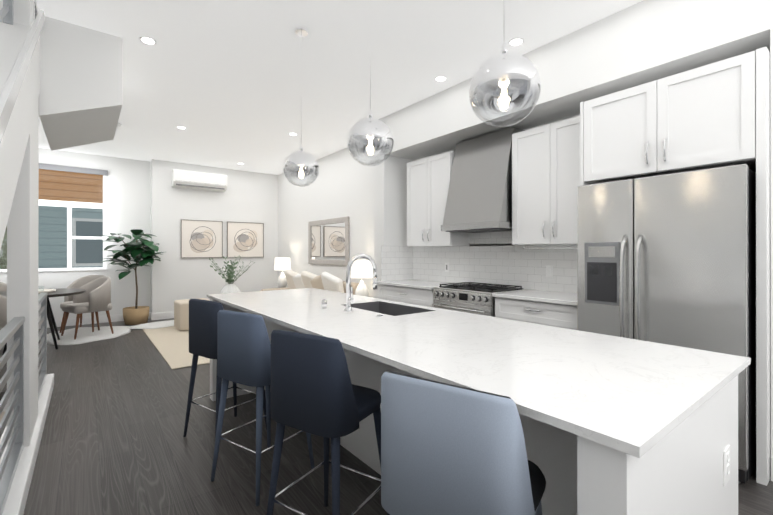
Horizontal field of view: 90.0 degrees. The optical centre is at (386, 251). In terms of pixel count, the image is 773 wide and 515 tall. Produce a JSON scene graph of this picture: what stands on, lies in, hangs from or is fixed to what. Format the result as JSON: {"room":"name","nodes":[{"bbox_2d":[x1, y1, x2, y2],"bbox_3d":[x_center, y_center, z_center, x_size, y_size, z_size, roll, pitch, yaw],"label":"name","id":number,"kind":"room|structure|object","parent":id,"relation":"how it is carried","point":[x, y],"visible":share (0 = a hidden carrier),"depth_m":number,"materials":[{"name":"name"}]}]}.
{"room":"dining room and kitchen","nodes":[
{"label":"dining room and kitchen","id":0,"kind":"room"},
{"bbox_2d":[0,148,277,320],"bbox_3d":[-4.632,-0.223,7.440,5.100,3.050,0.450,0,0,-38],"label":"wall","id":1,"kind":"structure","parent":0,"point":[145,197],"depth_m":7.49,"materials":[{"name":"white paint"}]},
{"bbox_2d":[0,163,107,272],"bbox_3d":[-5.835,-0.569,6.573,1.775,1.820,0.160,0,0,-38],"label":"window","id":2,"kind":"structure","parent":1,"relation":"in","point":[69,205],"depth_m":6.81,"materials":[{"name":"white plastic"}]},
{"bbox_2d":[38,312,150,328],"bbox_3d":[-5.616,1.237,6.693,2.627,0.130,0.014,0,0,-38],"label":"baseboard","id":3,"kind":"structure","parent":1,"relation":"attached to","point":[119,317],"depth_m":6.92,"materials":[{"name":"white wood"}]},
{"bbox_2d":[151,312,173,319],"bbox_3d":[-3.469,1.238,8.050,2.457,0.130,0.014,0,0,-38],"label":"baseboard","id":4,"kind":"structure","parent":1,"relation":"attached to","point":[164,315],"depth_m":7.40,"materials":[{"name":"white wood"}]},
{"bbox_2d":[171,169,226,191],"bbox_3d":[-3.722,-1.407,7.722,0.980,0.320,0.222,0,0,-38],"label":"air conditioner unit","id":5,"kind":"object","parent":1,"relation":"attached to","point":[196,180],"visible":1,"depth_m":7.63,"materials":[{"name":"white plastic"}]},
{"bbox_2d":[181,219,222,257],"bbox_3d":[-3.732,-0.247,7.832,0.780,0.760,0.035,0,0,-38],"label":"art","id":6,"kind":"object","parent":1,"relation":"attached to","point":[201,238],"visible":0.96,"depth_m":7.82,"materials":[{"name":"beige paper"}]},
{"bbox_2d":[227,221,263,257],"bbox_3d":[-3.046,-0.246,8.366,0.780,0.760,0.035,0,0,-38],"label":"art","id":7,"kind":"object","parent":1,"relation":"attached to","point":[245,239],"visible":0.96,"depth_m":8.36,"materials":[{"name":"beige paper"}]},
{"bbox_2d":[37,0,641,174],"bbox_3d":[-0.876,-1.803,3.111,6.100,0.100,12.400,0,0,-38],"label":"ceiling","id":8,"kind":"structure","parent":0,"point":[220,80],"depth_m":3.55,"materials":[{"name":"white paint"}]},
{"bbox_2d":[39,16,122,150],"bbox_3d":[-3.277,-1.378,3.078,1.868,0.750,1.300,0,0,-38],"label":"soffit","id":9,"kind":"object","parent":8,"relation":"attached to","point":[81,88],"depth_m":3.04,"materials":[{"name":"white paint"}]},
{"bbox_2d":[139,36,156,44],"bbox_3d":[-1.982,-1.749,3.213,0.124,0.006,0.124,0,0,-38],"label":"recessed light","id":10,"kind":"object","parent":8,"relation":"in","point":[147,40],"visible":1,"depth_m":3.20,"materials":[{"name":"white"}]},
{"bbox_2d":[283,27,318,186],"bbox_3d":[-0.675,-1.132,3.064,0.280,1.240,0.280,0,0,-38],"label":"pendant light","id":11,"kind":"object","parent":8,"relation":"hanging from","point":[301,163],"visible":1,"depth_m":3.00,"materials":[{"name":"silver metal"}]},
{"bbox_2d":[347,0,393,165],"bbox_3d":[-0.097,-1.133,2.323,0.280,1.240,0.280,0,0,-38],"label":"pendant light","id":12,"kind":"object","parent":8,"relation":"hanging from","point":[369,135],"visible":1,"depth_m":2.24,"materials":[{"name":"clear glass"}]},
{"bbox_2d":[435,76,446,81],"bbox_3d":[0.549,-1.748,3.918,0.124,0.006,0.124,0,0,-38],"label":"recessed light","id":13,"kind":"object","parent":8,"relation":"in","point":[440,78],"visible":1,"depth_m":3.90,"materials":[{"name":"white"}]},
{"bbox_2d":[469,43,540,126],"bbox_3d":[0.481,-1.134,1.581,0.280,1.240,0.280,0,0,-38],"label":"pendant light","id":14,"kind":"object","parent":8,"relation":"hanging from","point":[504,80],"visible":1,"depth_m":1.51,"materials":[{"name":"clear glass"}]},
{"bbox_2d":[508,38,523,45],"bbox_3d":[1.084,-1.749,3.232,0.124,0.006,0.124,0,0,-38],"label":"recessed light","id":15,"kind":"object","parent":8,"relation":"in","point":[516,41],"visible":1,"depth_m":3.22,"materials":[{"name":"white"}]},
{"bbox_2d":[0,318,772,514],"bbox_3d":[-0.876,1.357,3.107,6.100,0.120,12.400,0,0,-38],"label":"floor","id":16,"kind":"structure","parent":0,"point":[114,441],"depth_m":2.48,"materials":[{"name":"grey wood"}]},
{"bbox_2d":[0,295,6,329],"bbox_3d":[-4.635,0.865,4.514,0.673,0.872,0.677,0,0,-38],"label":"dining chair","id":17,"kind":"object","parent":16,"relation":"on","point":[3,311],"visible":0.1,"depth_m":4.40,"materials":[{"name":"grey fabric"}]},
{"bbox_2d":[0,282,6,291],"bbox_3d":[-5.601,0.866,5.511,0.673,0.872,0.677,0,0,-38],"label":"dining chair","id":18,"kind":"object","parent":16,"relation":"on","point":[3,286],"depth_m":5.74,"materials":[{"name":"grey fabric"}]},
{"bbox_2d":[0,404,6,437],"bbox_3d":[-1.376,2.979,0.097,1.208,3.130,8.270,0,0,-38],"label":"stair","id":19,"kind":"structure","parent":16,"relation":"attached to","point":[3,412],"depth_m":3.55,"materials":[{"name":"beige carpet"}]},
{"bbox_2d":[0,0,39,249],"bbox_3d":[-1.923,0.151,0.928,1.364,3.813,5.447,0,0,-38],"label":"staircase","id":20,"kind":"structure","parent":16,"relation":"on","point":[13,143],"depth_m":1.93,"materials":[{"name":"white paint"}]},
{"bbox_2d":[0,0,13,24],"bbox_3d":[-1.079,-0.264,0.799,0.040,2.963,3.805,0,0,-38],"label":"railing","id":21,"kind":"object","parent":20,"relation":"on","point":[7,13],"visible":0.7,"depth_m":2.27,"materials":[{"name":"grey metal"}]},
{"bbox_2d":[0,9,44,142],"bbox_3d":[-1.164,-0.178,1.085,0.024,3.293,4.561,0,0,-38],"label":"stair handrail","id":22,"kind":"object","parent":20,"relation":"attached to","point":[11,89],"visible":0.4,"depth_m":1.78,"materials":[{"name":"white wood"}]},
{"bbox_2d":[0,373,53,514],"bbox_3d":[-0.818,1.304,0.503,0.190,0.220,8.220,0,0,-38],"label":"trim","id":23,"kind":"structure","parent":16,"relation":"on","point":[15,504],"depth_m":2.22,"materials":[{"name":"white wood"}]},
{"bbox_2d":[0,316,24,514],"bbox_3d":[-1.603,0.795,1.544,0.050,0.800,2.028,0,0,-38],"label":"railing","id":24,"kind":"object","parent":23,"relation":"on","point":[14,326],"visible":1,"depth_m":2.08,"materials":[{"name":"grey metal"}]},
{"bbox_2d":[7,0,38,446],"bbox_3d":[-2.404,-0.278,2.571,0.108,2.949,0.570,0,0,-38],"label":"wall","id":25,"kind":"structure","parent":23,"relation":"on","point":[22,258],"depth_m":2.37,"materials":[{"name":"white paint"}]},
{"bbox_2d":[38,292,46,399],"bbox_3d":[-2.951,0.798,3.274,0.050,0.800,1.207,0,0,-38],"label":"railing","id":26,"kind":"object","parent":23,"relation":"on","point":[42,335],"visible":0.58,"depth_m":3.61,"materials":[{"name":"grey metal"}]},
{"bbox_2d":[0,288,85,355],"bbox_3d":[-4.731,0.927,5.175,1.120,0.754,1.120,0,0,-38],"label":"dining table","id":27,"kind":"object","parent":16,"relation":"on","point":[59,292],"visible":0.5,"depth_m":5.16,"materials":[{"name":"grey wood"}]},
{"bbox_2d":[38,286,55,292],"bbox_3d":[-4.731,0.484,5.175,0.470,0.129,0.470,0,0,-38],"label":"centerpiece","id":28,"kind":"object","parent":27,"relation":"on","point":[45,290],"visible":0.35,"depth_m":5.25,"materials":[{"name":"white ceramic"}]},
{"bbox_2d":[40,320,173,344],"bbox_3d":[-4.288,1.282,6.326,2.136,0.038,1.454,0,0,-38],"label":"sheepskin rug","id":29,"kind":"object","parent":16,"relation":"on","point":[86,335],"visible":0.79,"depth_m":6.06,"materials":[{"name":"fur"}]},
{"bbox_2d":[59,275,104,332],"bbox_3d":[-4.865,0.833,6.275,0.673,0.872,0.677,0,0,-38],"label":"dining chair","id":30,"kind":"object","parent":29,"relation":"on","point":[79,282],"visible":0.29,"depth_m":6.32,"materials":[{"name":"grey fabric"}]},
{"bbox_2d":[61,276,113,339],"bbox_3d":[-4.544,0.833,5.878,0.634,0.872,0.629,0,0,-38],"label":"dining chair","id":31,"kind":"object","parent":29,"relation":"on","point":[95,297],"visible":0.98,"depth_m":5.82,"materials":[{"name":"grey fabric"}]},
{"bbox_2d":[99,229,163,324],"bbox_3d":[-4.520,0.459,6.886,1.082,1.686,0.847,0,0,-38],"label":"plant","id":32,"kind":"object","parent":16,"relation":"on","point":[136,314],"visible":1,"depth_m":6.85,"materials":[{"name":"green plant"}]},
{"bbox_2d":[143,326,209,369],"bbox_3d":[-2.566,1.295,5.911,1.720,0.012,2.900,0,0,-38],"label":"jute rug","id":33,"kind":"object","parent":16,"relation":"on","point":[171,344],"visible":0.25,"depth_m":5.23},
{"bbox_2d":[174,298,209,330],"bbox_3d":[-3.272,1.058,6.540,0.500,0.460,0.500,0,0,-38],"label":"ottoman","id":34,"kind":"object","parent":33,"relation":"on","point":[181,315],"visible":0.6,"depth_m":6.25,"materials":[{"name":"beige fabric"}]},
{"bbox_3d":[-2.333,1.067,5.839,0.840,0.439,0.840,0,0,-38],"label":"coffee table","id":35,"kind":"object","parent":33,"relation":"on","visible":0},
{"bbox_2d":[209,255,254,293],"bbox_3d":[-2.327,0.456,5.834,0.657,0.782,0.529,0,0,-38],"label":"vase","id":36,"kind":"object","parent":35,"relation":"on","point":[229,287],"visible":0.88,"depth_m":5.72,"materials":[{"name":"white ceramic"}]},
{"bbox_2d":[183,299,266,437],"bbox_3d":[-1.140,0.813,2.763,0.410,0.971,0.419,0,0,35],"label":"bar stool","id":37,"kind":"object","parent":16,"relation":"on","point":[202,328],"visible":0.69,"depth_m":2.59,"materials":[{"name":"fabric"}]},
{"bbox_2d":[211,310,313,505],"bbox_3d":[-0.712,0.812,2.247,0.410,0.971,0.419,0,0,33],"label":"bar stool","id":38,"kind":"object","parent":16,"relation":"on","point":[243,350],"visible":0.75,"depth_m":2.04,"materials":[{"name":"fabric"}]},
{"bbox_2d":[261,269,358,294],"bbox_3d":[-1.359,0.816,6.599,0.930,0.971,2.200,0,0,-38],"label":"sofa","id":39,"kind":"object","parent":16,"relation":"on","point":[322,281],"visible":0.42,"depth_m":6.46,"materials":[{"name":"beige fabric"}]},
{"bbox_2d":[267,330,389,514],"bbox_3d":[-0.246,0.811,1.698,0.410,0.971,0.419,0,0,31],"label":"bar stool","id":40,"kind":"object","parent":16,"relation":"on","point":[314,391],"visible":0.96,"depth_m":1.51,"materials":[{"name":"fabric"}]},
{"bbox_2d":[378,283,434,306],"bbox_3d":[0.435,0.857,4.758,0.597,0.884,1.001,0,0,-38],"label":"base cabinet","id":41,"kind":"object","parent":16,"relation":"on","point":[412,295],"depth_m":4.52,"materials":[{"name":"white wood"}]},
{"bbox_2d":[378,279,462,290],"bbox_3d":[0.422,0.400,4.747,0.632,0.030,1.004,0,0,-38],"label":"countertop","id":42,"kind":"structure","parent":41,"relation":"on","point":[426,284],"depth_m":4.70,"materials":[{"name":"white stone"}]},
{"bbox_2d":[381,371,545,514],"bbox_3d":[0.234,0.811,1.114,0.410,0.971,0.419,0,0,35],"label":"bar stool","id":43,"kind":"object","parent":16,"relation":"on","point":[448,449],"visible":1,"depth_m":0.93,"materials":[{"name":"fabric"}]},
{"bbox_2d":[208,297,743,514],"bbox_3d":[-0.140,0.850,2.408,0.999,0.892,3.349,0,0,-38],"label":"kitchen island","id":44,"kind":"object","parent":16,"relation":"on","point":[694,471],"depth_m":1.24,"materials":[{"name":"white painted wood"},{"name":"white quartz"}]},
{"bbox_2d":[207,289,750,460],"bbox_3d":[-0.147,0.394,2.409,1.030,0.022,3.400,0,0,-38],"label":"island countertop","id":45,"kind":"structure","parent":44,"relation":"on","point":[627,396],"depth_m":1.31,"materials":[{"name":"white stone"}]},
{"bbox_2d":[322,253,382,316],"bbox_3d":[-0.164,0.198,2.483,0.289,0.370,0.537,0,0,-38],"label":"faucet","id":46,"kind":"object","parent":45,"relation":"on","point":[347,310],"depth_m":2.44,"materials":[{"name":"silver metal"}]},
{"bbox_2d":[344,301,434,315],"bbox_3d":[-0.005,0.513,2.634,0.358,0.256,0.628,0,0,-38],"label":"sink","id":47,"kind":"object","parent":45,"relation":"in","point":[386,308],"depth_m":2.84,"materials":[{"name":"black metal"}]},
{"bbox_2d":[432,282,527,316],"bbox_3d":[0.948,0.826,4.023,0.674,0.945,0.750,0,0,-38],"label":"range","id":48,"kind":"object","parent":16,"relation":"on","point":[471,297],"visible":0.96,"depth_m":3.83,"materials":[{"name":"silver metal"}]},
{"bbox_2d":[495,299,576,329],"bbox_3d":[1.468,0.856,3.433,0.597,0.884,0.780,0,0,-38],"label":"base cabinet","id":49,"kind":"object","parent":16,"relation":"on","point":[550,314],"depth_m":3.21,"materials":[{"name":"white wood"}]},
{"bbox_2d":[492,287,576,306],"bbox_3d":[1.454,0.399,3.423,0.632,0.030,0.786,0,0,-38],"label":"countertop","id":50,"kind":"structure","parent":49,"relation":"on","point":[568,297],"depth_m":3.36,"materials":[{"name":"white stone"}]},
{"bbox_2d":[577,164,755,483],"bbox_3d":[1.924,0.409,2.660,0.794,1.775,0.920,0,0,-38],"label":"fridge","id":51,"kind":"object","parent":16,"relation":"on","point":[668,259],"visible":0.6,"depth_m":2.33,"materials":[{"name":"grey metal"}]},
{"bbox_3d":[-0.350,1.025,5.572,0.480,0.550,0.480,0,0,-38],"label":"side table","id":52,"kind":"object","parent":16,"relation":"on","visible":0},
{"bbox_2d":[351,260,372,296],"bbox_3d":[-0.358,0.439,5.617,0.330,0.620,0.330,0,0,-38],"label":"table lamp","id":53,"kind":"object","parent":52,"relation":"on","point":[361,269],"visible":0.77,"depth_m":5.50,"materials":[{"name":"white fabric"}]},
{"bbox_3d":[-2.132,1.028,7.859,0.480,0.550,0.480,0,0,-38],"label":"side table","id":54,"kind":"object","parent":16,"relation":"on","visible":0},
{"bbox_2d":[274,258,290,287],"bbox_3d":[-2.116,0.442,7.872,0.330,0.620,0.330,0,0,-38],"label":"table lamp","id":55,"kind":"object","parent":54,"relation":"on","point":[282,264],"visible":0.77,"depth_m":7.78,"materials":[{"name":"white fabric"}]},
{"bbox_2d":[278,0,772,456],"bbox_3d":[0.982,-0.226,4.304,0.700,3.050,12.000,0,0,-38],"label":"wall","id":56,"kind":"structure","parent":0,"point":[641,42],"depth_m":3.44,"materials":[{"name":"white paint"}]},
{"bbox_2d":[308,217,348,265],"bbox_3d":[-1.071,-0.168,6.989,0.035,0.820,1.440,0,0,-38],"label":"mirror","id":57,"kind":"object","parent":56,"relation":"attached to","point":[328,241],"visible":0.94,"depth_m":6.92,"materials":[{"name":"silver glass"}]},
{"bbox_2d":[406,151,469,246],"bbox_3d":[0.617,-0.596,4.746,0.327,1.070,0.755,0,0,-38],"label":"upper cabinet","id":58,"kind":"object","parent":56,"relation":"attached to","point":[428,179],"depth_m":4.61,"materials":[{"name":"white wood"}]},
{"bbox_2d":[445,263,448,271],"bbox_3d":[0.753,0.199,4.822,0.007,0.114,0.070,0,0,-38],"label":"electrical outlet plate","id":59,"kind":"object","parent":56,"relation":"attached to","point":[446,264],"depth_m":4.82,"materials":[{"name":"white plastic"}]},
{"bbox_2d":[441,127,524,232],"bbox_3d":[1.022,-0.718,4.082,0.488,1.008,0.770,0,0,-38],"label":"range hood","id":60,"kind":"object","parent":56,"relation":"attached to","point":[479,198],"visible":0.71,"depth_m":3.94,"materials":[{"name":"silver metal"}]},
{"bbox_2d":[510,111,581,246],"bbox_3d":[1.575,-0.597,3.518,0.327,1.070,0.780,0,0,-38],"label":"upper cabinet","id":61,"kind":"object","parent":56,"relation":"attached to","point":[547,159],"depth_m":3.44,"materials":[{"name":"white wood"}]},
{"bbox_2d":[546,266,552,277],"bbox_3d":[1.583,0.198,3.757,0.007,0.114,0.070,0,0,-38],"label":"electrical outlet plate","id":62,"kind":"object","parent":56,"relation":"attached to","point":[549,271],"depth_m":3.75,"materials":[{"name":"white plastic"}]},
{"bbox_2d":[582,48,769,185],"bbox_3d":[2.017,-0.828,2.731,0.597,0.610,0.955,0,0,-38],"label":"upper cabinet","id":63,"kind":"object","parent":56,"relation":"attached to","point":[714,115],"depth_m":2.44,"materials":[{"name":"white wood"}]},
{"bbox_2d":[771,457,772,480],"bbox_3d":[3.283,1.230,0.769,0.014,0.130,3.598,0,0,-38],"label":"baseboard","id":64,"kind":"structure","parent":56,"relation":"attached to","point":[771,457],"depth_m":2.18,"materials":[{"name":"white wood"}]},
{"label":"outside","id":65,"kind":"structure","parent":0,"visible":0},
{"bbox_2d":[0,169,102,268],"bbox_3d":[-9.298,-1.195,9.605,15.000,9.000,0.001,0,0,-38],"label":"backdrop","id":66,"kind":"structure","parent":65,"point":[63,245],"depth_m":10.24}
]}

